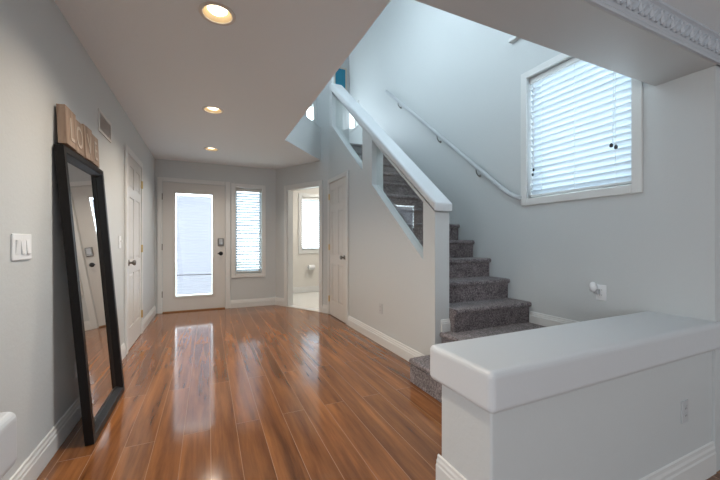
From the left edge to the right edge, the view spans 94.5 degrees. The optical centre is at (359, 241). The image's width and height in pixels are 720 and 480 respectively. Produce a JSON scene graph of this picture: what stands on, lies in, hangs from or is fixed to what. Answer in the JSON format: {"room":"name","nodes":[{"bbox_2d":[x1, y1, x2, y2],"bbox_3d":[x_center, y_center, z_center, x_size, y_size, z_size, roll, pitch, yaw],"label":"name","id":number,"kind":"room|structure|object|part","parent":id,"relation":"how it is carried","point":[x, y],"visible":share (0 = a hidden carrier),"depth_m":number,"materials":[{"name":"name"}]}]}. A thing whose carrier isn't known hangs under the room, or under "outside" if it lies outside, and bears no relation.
{"room":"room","nodes":[
{"label":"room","id":0,"kind":"room"},
{"bbox_2d":[0,412,16,478],"bbox_3d":[-1.037,0.942,0.743,0.270,0.917,0.390,0,0,-25],"label":"wall","id":1,"kind":"structure","parent":0,"point":[8,420],"depth_m":0.92,"materials":[{"name":"grey paint"}]},
{"bbox_2d":[0,0,154,479],"bbox_3d":[-2.255,-0.055,2.928,0.150,2.910,5.300,0,0,-25],"label":"wall","id":2,"kind":"structure","parent":0,"point":[44,64],"depth_m":1.66,"materials":[{"name":"grey paint"}]},
{"bbox_2d":[11,234,31,260],"bbox_3d":[-1.507,0.022,1.488,0.014,0.116,0.168,0,0,-25],"label":"light switch","id":3,"kind":"object","parent":2,"relation":"attached to","point":[21,244],"visible":1,"depth_m":1.48,"materials":[{"name":"white plastic"}]},
{"bbox_2d":[75,360,77,378],"bbox_3d":[-1.795,0.800,2.115,0.010,0.115,0.070,0,0,-25],"label":"wall outlet","id":4,"kind":"object","parent":2,"relation":"attached to","point":[76,376],"visible":0.2,"depth_m":2.08,"materials":[{"name":"white plastic"}]},
{"bbox_2d":[9,306,155,479],"bbox_3d":[-2.212,1.064,3.036,0.017,0.132,4.840,0,0,-25],"label":"baseboard","id":5,"kind":"structure","parent":2,"relation":"attached to","point":[32,467],"depth_m":1.76,"materials":[{"name":"white paint"}]},
{"bbox_2d":[98,108,111,142],"bbox_3d":[-2.060,-0.932,2.693,0.008,0.169,0.364,0,0,-25],"label":"air vent","id":6,"kind":"object","parent":2,"relation":"in","point":[104,125],"visible":1,"depth_m":2.68,"materials":[{"name":"white metal"}]},
{"bbox_2d":[124,144,142,354],"bbox_3d":[-2.502,0.076,3.747,0.080,2.107,0.909,0,0,-25],"label":"door","id":7,"kind":"structure","parent":2,"relation":"in","point":[133,167],"depth_m":3.62,"materials":[{"name":"white paint"}]},
{"bbox_3d":[-2.361,0.215,3.457,0.066,0.062,0.062,0,0,-25],"label":"knob","id":8,"kind":"part","parent":7,"relation":"part of","materials":[{"name":"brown metal"}]},
{"bbox_3d":[-2.532,0.108,3.733,0.014,2.027,0.759,0,0,-25],"label":"panel","id":9,"kind":"part","parent":7,"relation":"part of","materials":[{"name":"white paint"}]},
{"bbox_2d":[176,195,211,294],"bbox_3d":[-2.734,0.050,5.499,0.525,1.616,0.010,0,0,-25],"label":"door shade","id":10,"kind":"object","parent":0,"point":[193,213],"visible":1,"depth_m":5.50,"materials":[{"name":"fabric"}]},
{"bbox_2d":[155,159,275,313],"bbox_3d":[-2.457,-0.040,5.661,2.050,2.940,0.140,0,0,-25],"label":"wall","id":11,"kind":"structure","parent":0,"point":[246,287],"depth_m":5.81,"materials":[{"name":"grey paint"}]},
{"bbox_2d":[157,177,229,313],"bbox_3d":[-2.720,0.052,5.503,1.072,2.155,0.188,0,0,-25],"label":"door","id":12,"kind":"structure","parent":11,"relation":"in","point":[219,298],"depth_m":5.42,"materials":[{"name":"white paint"}]},
{"bbox_3d":[-2.721,0.044,5.470,0.607,1.726,0.012,0,0,-25],"label":"glass frame","id":13,"kind":"part","parent":12,"relation":"part of","materials":[{"name":"white glass"}]},
{"bbox_2d":[231,183,265,277],"bbox_3d":[-1.968,-0.195,5.872,0.575,1.620,0.162,0,0,-25],"label":"window","id":14,"kind":"structure","parent":11,"relation":"in","point":[234,186],"depth_m":5.78,"materials":[{"name":"white paint"}]},
{"bbox_2d":[236,188,260,272],"bbox_3d":[-1.965,-0.201,5.864,0.427,1.458,0.060,0,0,-25],"label":"window blind","id":15,"kind":"object","parent":14,"relation":"attached to","point":[240,195],"visible":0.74,"depth_m":5.86,"materials":[{"name":"white paint"}]},
{"bbox_3d":[-1.990,-0.195,5.918,0.435,1.480,0.060,0,0,-25],"label":"frame","id":16,"kind":"part","parent":14,"relation":"part of","materials":[{"name":"white paint"}]},
{"bbox_2d":[230,297,275,307],"bbox_3d":[-1.868,1.064,5.844,0.765,0.132,0.017,0,0,-25],"label":"baseboard","id":17,"kind":"structure","parent":11,"relation":"attached to","point":[260,301],"depth_m":5.83,"materials":[{"name":"white paint"}]},
{"bbox_2d":[54,0,389,168],"bbox_3d":[-1.141,-1.454,3.541,2.425,0.287,4.910,0,0,-25],"label":"ceiling","id":18,"kind":"structure","parent":0,"point":[162,61],"depth_m":2.46,"materials":[{"name":"white paint"}]},
{"bbox_2d":[204,147,218,150],"bbox_3d":[-2.096,-1.357,4.693,0.200,0.107,0.200,0,0,-25],"label":"recessed light","id":19,"kind":"object","parent":18,"relation":"in","point":[205,148],"visible":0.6,"depth_m":4.71,"materials":[{"name":"white"}]},
{"bbox_2d":[202,106,223,113],"bbox_3d":[-1.457,-1.357,3.303,0.200,0.107,0.200,0,0,-25],"label":"recessed light","id":20,"kind":"object","parent":18,"relation":"in","point":[209,109],"visible":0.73,"depth_m":3.33,"materials":[{"name":"white"}]},
{"bbox_2d":[198,1,235,25],"bbox_3d":[-0.818,-1.357,1.913,0.200,0.107,0.200,0,0,-25],"label":"recessed light","id":21,"kind":"object","parent":18,"relation":"in","point":[216,13],"visible":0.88,"depth_m":1.93,"materials":[{"name":"white"}]},
{"bbox_3d":[-0.818,-1.363,1.913,0.110,0.083,0.110,0,0,-25],"label":"bulb","id":22,"kind":"part","parent":21,"relation":"part of","materials":[{"name":"beige glass"}]},
{"bbox_2d":[36,292,441,479],"bbox_3d":[-0.255,1.265,4.435,4.780,0.270,6.320,0,0,-25],"label":"floor","id":23,"kind":"structure","parent":0,"point":[268,392],"depth_m":2.26,"materials":[{"name":"laminate"}]},
{"bbox_2d":[53,144,124,445],"bbox_3d":[-1.715,0.300,2.158,0.176,1.654,0.750,0,0,-25],"label":"floor mirror","id":24,"kind":"object","parent":23,"relation":"on","point":[81,186],"visible":1,"depth_m":2.09,"materials":[{"name":"black wood"}]},
{"bbox_2d":[56,104,76,150],"bbox_3d":[-1.653,-0.641,1.881,0.053,0.222,0.165,0,0,-25],"label":"letter board","id":25,"kind":"object","parent":24,"relation":"on","point":[66,119],"visible":0.92,"depth_m":1.82,"materials":[{"name":"brown wood"}]},
{"bbox_2d":[74,120,84,156],"bbox_3d":[-1.727,-0.634,2.019,0.052,0.203,0.158,0,0,-25],"label":"letter board","id":26,"kind":"object","parent":24,"relation":"on","point":[79,128],"visible":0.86,"depth_m":2.04,"materials":[{"name":"brown wood"}]},
{"bbox_2d":[82,124,93,161],"bbox_3d":[-1.788,-0.640,2.169,0.053,0.220,0.165,0,0,-25],"label":"letter board","id":27,"kind":"object","parent":24,"relation":"on","point":[87,133],"visible":0.71,"depth_m":2.15,"materials":[{"name":"brown wood"}]},
{"bbox_2d":[68,163,115,420],"bbox_3d":[-1.729,0.301,2.151,0.128,1.536,0.634,0,0,-25],"label":"mirror glass","id":28,"kind":"object","parent":24,"relation":"attached to","point":[86,186],"depth_m":2.20,"materials":[{"name":"silver mirror"}]},
{"bbox_2d":[90,134,99,167],"bbox_3d":[-1.860,-0.635,2.312,0.052,0.207,0.162,0,0,-25],"label":"letter board","id":29,"kind":"object","parent":24,"relation":"on","point":[94,139],"visible":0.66,"depth_m":2.32,"materials":[{"name":"brown wood"}]},
{"bbox_2d":[350,143,545,402],"bbox_3d":[0.650,-0.234,3.722,1.318,2.728,3.708,0,0,-25],"label":"staircase","id":30,"kind":"structure","parent":23,"relation":"on","point":[480,305],"depth_m":3.19,"materials":[{"name":"carpet"}]},
{"bbox_2d":[276,82,328,304],"bbox_3d":[-0.981,-1.470,5.690,1.299,5.200,0.115,0,0,36],"label":"wall","id":31,"kind":"structure","parent":0,"point":[318,170],"depth_m":5.43,"materials":[{"name":"grey paint"}]},
{"bbox_2d":[275,297,327,313],"bbox_3d":[-1.020,1.064,5.636,1.299,0.132,0.017,0,0,36],"label":"baseboard","id":32,"kind":"structure","parent":31,"relation":"attached to","point":[278,301],"depth_m":5.88,"materials":[{"name":"white paint"}]},
{"bbox_2d":[284,180,322,312],"bbox_3d":[-0.931,0.070,5.643,0.905,2.120,0.142,0,0,36],"label":"door frame","id":33,"kind":"structure","parent":31,"relation":"in","point":[288,189],"depth_m":5.83,"materials":[{"name":"white paint"}]},
{"bbox_2d":[305,100,315,122],"bbox_3d":[-0.849,-2.535,5.581,0.420,1.170,0.137,0,0,36],"label":"window","id":34,"kind":"structure","parent":31,"relation":"in","point":[314,120],"depth_m":5.42,"materials":[{"name":"white paint"}]},
{"bbox_3d":[-0.883,-2.535,5.534,0.420,1.170,0.022,0,0,36],"label":"casing","id":35,"kind":"part","parent":34,"relation":"part of","materials":[{"name":"white paint"}]},
{"bbox_2d":[285,114,320,159],"bbox_3d":[-0.854,-1.576,4.833,0.120,0.528,1.130,0,0,17],"label":"wall","id":36,"kind":"structure","parent":0,"point":[306,135],"depth_m":4.90,"materials":[{"name":"grey paint"}]},
{"bbox_2d":[293,188,318,286],"bbox_3d":[-0.695,-0.070,7.784,3.000,2.600,0.140,0,0,-25],"label":"wall","id":37,"kind":"structure","parent":0,"point":[302,276],"depth_m":7.43,"materials":[{"name":"white paint"}]},
{"bbox_2d":[293,286,318,292],"bbox_3d":[-0.662,1.064,7.713,2.800,0.132,0.017,0,0,-25],"label":"baseboard","id":38,"kind":"structure","parent":37,"relation":"attached to","point":[307,288],"depth_m":7.46,"materials":[{"name":"white paint"}]},
{"bbox_2d":[298,193,318,253],"bbox_3d":[-1.052,-0.415,7.609,0.755,1.350,0.162,0,0,-25],"label":"window","id":39,"kind":"structure","parent":37,"relation":"in","point":[300,195],"depth_m":7.41,"materials":[{"name":"white paint"}]},
{"bbox_2d":[302,197,318,248],"bbox_3d":[-1.050,-0.423,7.600,0.578,1.163,0.060,0,0,-25],"label":"window blind","id":40,"kind":"object","parent":39,"relation":"attached to","point":[308,217],"visible":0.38,"depth_m":7.56,"materials":[{"name":"white paint"}]},
{"bbox_2d":[307,265,314,269],"bbox_3d":[-1.087,0.565,7.464,0.160,0.104,0.117,0,0,-25],"label":"toilet paper holder","id":41,"kind":"object","parent":37,"relation":"attached to","point":[310,267],"visible":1,"depth_m":7.42,"materials":[{"name":"white"}]},
{"bbox_2d":[310,56,348,141],"bbox_3d":[-1.176,-2.733,6.911,2.000,2.673,0.150,0,0,-25],"label":"wall","id":42,"kind":"structure","parent":0,"point":[344,113],"depth_m":7.22,"materials":[{"name":"grey paint"}]},
{"bbox_2d":[334,67,346,89],"bbox_3d":[-0.424,-3.470,7.154,0.290,0.560,0.032,0,0,-25],"label":"wall picture","id":43,"kind":"object","parent":42,"relation":"attached to","point":[340,77],"visible":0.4,"depth_m":7.16,"materials":[{"name":"teal fabric"}]},
{"bbox_2d":[329,76,451,361],"bbox_3d":[0.139,-1.470,4.067,0.194,5.200,2.755,0,0,-25],"label":"wall","id":44,"kind":"structure","parent":0,"point":[389,266],"depth_m":3.55,"materials":[{"name":"grey paint"}]},
{"bbox_2d":[328,170,348,324],"bbox_3d":[-0.357,0.076,4.877,0.080,2.107,0.824,0,0,-25],"label":"door","id":45,"kind":"structure","parent":44,"relation":"in","point":[338,186],"depth_m":4.84,"materials":[{"name":"white paint"}]},
{"bbox_2d":[379,303,381,313],"bbox_3d":[0.228,0.736,3.680,0.010,0.115,0.070,0,0,-25],"label":"wall outlet","id":46,"kind":"object","parent":44,"relation":"attached to","point":[380,304],"visible":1,"depth_m":3.68,"materials":[{"name":"grey plastic"}]},
{"bbox_2d":[441,311,578,331],"bbox_3d":[1.353,0.712,2.574,1.000,0.106,1.020,0,0,-25],"label":"baseboard","id":47,"kind":"structure","parent":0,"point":[534,317],"depth_m":2.96,"materials":[{"name":"white paint"}]},
{"bbox_2d":[349,0,719,471],"bbox_3d":[2.752,-1.285,2.822,1.750,5.570,10.850,0,0,-25],"label":"wall","id":48,"kind":"structure","parent":0,"point":[461,76],"depth_m":3.13,"materials":[{"name":"grey paint"}]},
{"bbox_2d":[350,100,358,131],"bbox_3d":[-0.048,-2.630,7.013,0.182,0.540,0.420,0,0,-25],"label":"window","id":49,"kind":"structure","parent":48,"relation":"in","point":[357,124],"depth_m":7.10,"materials":[{"name":"white paint"}]},
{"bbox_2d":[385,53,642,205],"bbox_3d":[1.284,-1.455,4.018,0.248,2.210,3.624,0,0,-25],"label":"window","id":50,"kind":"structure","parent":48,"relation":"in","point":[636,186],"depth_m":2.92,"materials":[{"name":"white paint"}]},
{"bbox_3d":[1.008,-1.486,4.432,0.090,2.147,2.641,0,0,-25],"label":"handrail","id":51,"kind":"part","parent":50,"relation":"part of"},
{"bbox_2d":[530,57,630,196],"bbox_3d":[1.829,-1.000,2.825,0.086,1.136,0.862,0,0,-25],"label":"window blind","id":52,"kind":"object","parent":50,"relation":"attached to","point":[581,119],"visible":0.84,"depth_m":2.80,"materials":[{"name":"white paint"}]},
{"bbox_3d":[1.649,-1.109,3.160,0.010,0.818,0.006,0,0,-25],"label":"tilt cord","id":53,"kind":"part","parent":52,"relation":"part of","materials":[{"name":"white plastic"}]},
{"bbox_3d":[1.816,-0.984,2.818,0.003,1.068,0.003,0,0,-25],"label":"ladder cord","id":54,"kind":"part","parent":52,"relation":"part of","materials":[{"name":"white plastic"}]},
{"bbox_3d":[1.841,-0.441,2.830,0.050,0.018,0.858,0,0,-25],"label":"rail","id":55,"kind":"part","parent":52,"relation":"part of","materials":[{"name":"white paint"}]},
{"bbox_3d":[1.932,-1.135,2.540,0.012,0.766,0.004,0,0,36],"label":"lift cord","id":56,"kind":"part","parent":52,"relation":"part of","materials":[{"name":"white fabric"}]},
{"bbox_3d":[1.938,-1.125,2.527,0.004,0.786,0.010,0,0,15],"label":"lift cord","id":57,"kind":"part","parent":52,"relation":"part of","materials":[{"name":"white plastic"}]},
{"bbox_3d":[1.944,-0.984,2.536,0.003,1.068,0.003,0,0,-25],"label":"ladder cord","id":58,"kind":"part","parent":52,"relation":"part of","materials":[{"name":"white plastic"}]},
{"bbox_3d":[1.914,-0.993,2.863,0.060,1.155,0.870,0,0,-25],"label":"frame","id":59,"kind":"part","parent":50,"relation":"part of","materials":[{"name":"white paint"}]},
{"bbox_2d":[509,36,519,43],"bbox_3d":[1.850,-2.720,2.823,0.210,1.430,1.260,0,0,-25],"label":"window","id":60,"kind":"structure","parent":48,"relation":"in","point":[512,39],"depth_m":3.31,"materials":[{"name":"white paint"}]},
{"bbox_2d":[596,284,606,300],"bbox_3d":[1.884,0.395,2.603,0.010,0.120,0.075,0,0,-25],"label":"wall outlet","id":61,"kind":"object","parent":48,"relation":"attached to","point":[603,288],"visible":0.99,"depth_m":2.59,"materials":[{"name":"white plastic"}]},
{"bbox_2d":[589,282,599,293],"bbox_3d":[1.843,0.361,2.624,0.050,0.095,0.064,0,0,-25],"label":"air freshener","id":62,"kind":"object","parent":61,"relation":"attached to","point":[592,286],"visible":1,"depth_m":2.61,"materials":[{"name":"white plastic"}]},
{"bbox_2d":[584,0,719,64],"bbox_3d":[0.983,-1.137,1.448,5.710,0.135,0.042,0,0,-25],"label":"trim","id":63,"kind":"structure","parent":48,"relation":"attached to","point":[657,17],"depth_m":1.72,"materials":[{"name":"grey paint"}]},
{"bbox_2d":[415,0,716,85],"bbox_3d":[0.476,-1.200,1.413,3.560,0.260,0.315,0,0,-25],"label":"beam opening","id":64,"kind":"structure","parent":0,"point":[579,29],"depth_m":1.72,"materials":[{"name":"grey paint"}]},
{"bbox_2d":[430,311,719,479],"bbox_3d":[1.263,0.942,1.794,1.892,0.917,0.390,0,0,-25],"label":"wall","id":65,"kind":"structure","parent":0,"point":[597,399],"depth_m":1.54,"materials":[{"name":"grey paint"}]},
{"bbox_2d":[681,399,687,423],"bbox_3d":[1.839,0.960,1.884,0.070,0.125,0.010,0,0,-25],"label":"wall outlet","id":66,"kind":"object","parent":65,"relation":"attached to","point":[684,404],"visible":1,"depth_m":1.88,"materials":[{"name":"grey plastic"}]},
{"bbox_2d":[661,0,719,32],"bbox_3d":[1.181,-1.262,-1.143,7.600,0.115,4.940,0,0,-25],"label":"ceiling","id":67,"kind":"structure","parent":0,"point":[706,12],"depth_m":1.73,"materials":[{"name":"white paint"}]},
{"bbox_2d":[706,470,719,479],"bbox_3d":[1.173,1.450,-1.125,7.600,0.100,4.980,0,0,-25],"label":"floor","id":68,"kind":"structure","parent":0,"point":[716,476],"depth_m":1.98,"materials":[{"name":"laminate"}]},
{"label":"outside","id":69,"kind":"structure","parent":0,"visible":0},
{"bbox_2d":[176,261,258,295],"bbox_3d":[-4.887,1.455,15.522,28.000,0.050,19.700,0,0,-25],"label":"ground","id":70,"kind":"structure","parent":69,"point":[237,261],"depth_m":17.97,"materials":[{"name":"grey"}]}
]}

